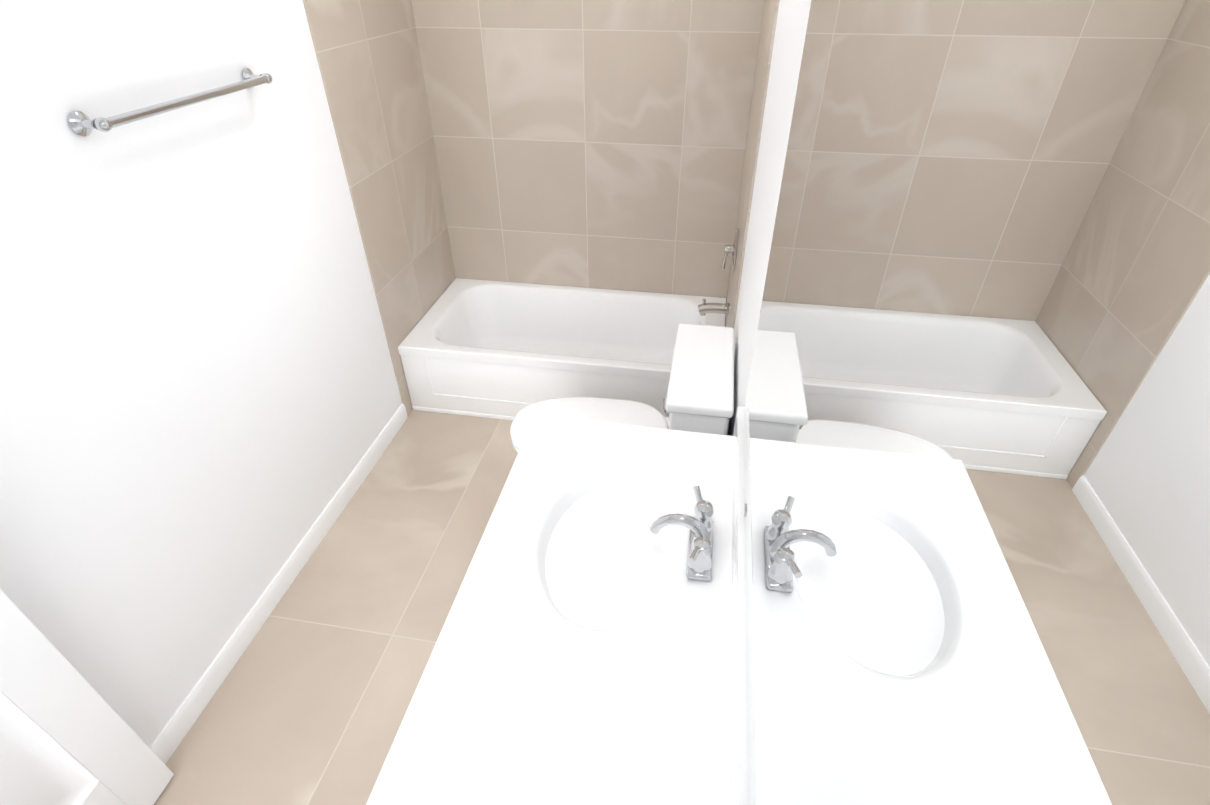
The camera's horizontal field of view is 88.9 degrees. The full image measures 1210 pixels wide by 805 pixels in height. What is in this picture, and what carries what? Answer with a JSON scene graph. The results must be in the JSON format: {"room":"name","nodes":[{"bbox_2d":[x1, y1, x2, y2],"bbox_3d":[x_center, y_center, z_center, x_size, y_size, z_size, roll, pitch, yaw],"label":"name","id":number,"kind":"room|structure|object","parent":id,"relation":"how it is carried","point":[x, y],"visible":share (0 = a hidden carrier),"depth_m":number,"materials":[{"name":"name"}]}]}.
{"room":"bathroom","nodes":[
{"label":"bathroom","id":0,"kind":"room"},
{"bbox_2d":[0,0,401,747],"bbox_3d":[-1.205,-0.590,1.469,0.120,2.950,3.692,6,37,8],"label":"wall","id":1,"kind":"structure","parent":0,"point":[200,400],"depth_m":1.65,"materials":[{"name":"paint"}]},
{"bbox_2d":[0,589,173,804],"bbox_3d":[-1.258,0.444,0.776,0.109,2.088,0.828,6,37,8],"label":"door","id":2,"kind":"structure","parent":1,"relation":"in","point":[69,735],"depth_m":1.38,"materials":[{"name":"paint"}]},
{"bbox_2d":[68,68,272,136],"bbox_3d":[-1.068,-0.782,1.586,0.076,0.052,0.642,6,37,8],"label":"towel bar","id":3,"kind":"object","parent":1,"relation":"attached to","point":[80,123],"visible":1,"depth_m":1.47,"materials":[{"name":"silver metal"}]},
{"bbox_2d":[150,404,407,763],"bbox_3d":[-1.194,0.772,2.036,0.013,0.085,2.498,6,37,8],"label":"baseboard","id":4,"kind":"structure","parent":1,"relation":"attached to","point":[174,732],"depth_m":2.12,"materials":[{"name":"paint"}]},
{"bbox_2d":[303,0,455,415],"bbox_3d":[-0.917,-1.169,2.633,0.008,2.495,0.814,6,37,8],"label":"wall tile","id":5,"kind":"structure","parent":1,"relation":"attached to","point":[367,52],"depth_m":2.65,"materials":[{"name":"beige tile"}]},
{"bbox_2d":[154,410,516,804],"bbox_3d":[-0.390,0.718,2.261,1.764,0.100,3.692,6,37,8],"label":"floor","id":6,"kind":"structure","parent":0,"point":[309,701],"depth_m":2.08,"materials":[{"name":"tile"}]},
{"bbox_2d":[366,422,748,804],"bbox_3d":[-0.050,0.881,1.281,0.547,0.800,1.558,6,37,8],"label":"bathroom vanity","id":7,"kind":"object","parent":6,"relation":"on","point":[590,647],"depth_m":1.13,"materials":[{"name":"ceramic"}]},
{"bbox_2d":[398,278,725,419],"bbox_3d":[-0.162,-0.258,3.182,1.504,0.373,0.752,6,37,8],"label":"bathtub","id":8,"kind":"object","parent":6,"relation":"on","point":[491,349],"visible":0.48,"depth_m":3.22,"materials":[{"name":"white ceramic"}]},
{"bbox_2d":[510,323,734,454],"bbox_3d":[0.038,0.156,2.270,0.771,0.790,0.494,6,37,8],"label":"toilet","id":9,"kind":"object","parent":6,"relation":"on","point":[700,396],"visible":0.42,"depth_m":2.04,"materials":[{"name":"white ceramic"}]},
{"bbox_2d":[727,0,810,435],"bbox_3d":[0.415,-0.427,1.240,0.120,2.950,3.692,6,37,8],"label":"wall","id":10,"kind":"structure","parent":0,"point":[790,34],"depth_m":1.59,"materials":[{"name":"paint"}]},
{"bbox_2d":[725,0,779,327],"bbox_3d":[0.574,-1.012,2.413,0.008,2.495,0.838,6,37,8],"label":"wall tile","id":11,"kind":"structure","parent":10,"relation":"attached to","point":[767,36],"depth_m":2.30,"materials":[{"name":"beige tile"}]},
{"bbox_2d":[698,299,728,315],"bbox_3d":[0.509,-0.445,2.904,0.142,0.080,0.060,6,37,8],"label":"tub spout","id":12,"kind":"object","parent":11,"relation":"attached to","point":[704,308],"visible":1,"depth_m":2.89,"materials":[{"name":"silver metal"}]},
{"bbox_2d":[721,229,738,270],"bbox_3d":[0.550,-0.674,2.725,0.057,0.184,0.184,6,37,8],"label":"shower valve","id":13,"kind":"object","parent":11,"relation":"attached to","point":[730,250],"visible":1,"depth_m":2.70,"materials":[{"name":"silver metal"}]},
{"bbox_2d":[744,0,1209,804],"bbox_3d":[0.212,0.039,0.599,0.008,1.073,1.520,6,37,8],"label":"mirror","id":14,"kind":"object","parent":10,"relation":"attached to","point":[976,436],"visible":0.98,"depth_m":0.27,"materials":[{"name":"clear mirror"}]},
{"bbox_3d":[-0.090,-1.556,2.769,1.764,2.950,0.120,6,37,8],"label":"wall","id":15,"kind":"structure","parent":0,"visible":0},
{"bbox_2d":[412,0,763,300],"bbox_3d":[-0.100,-1.335,2.853,1.524,2.495,0.008,6,37,8],"label":"wall tile","id":16,"kind":"structure","parent":15,"relation":"attached to","point":[599,144],"depth_m":2.90,"materials":[{"name":"beige tile"}]}
]}

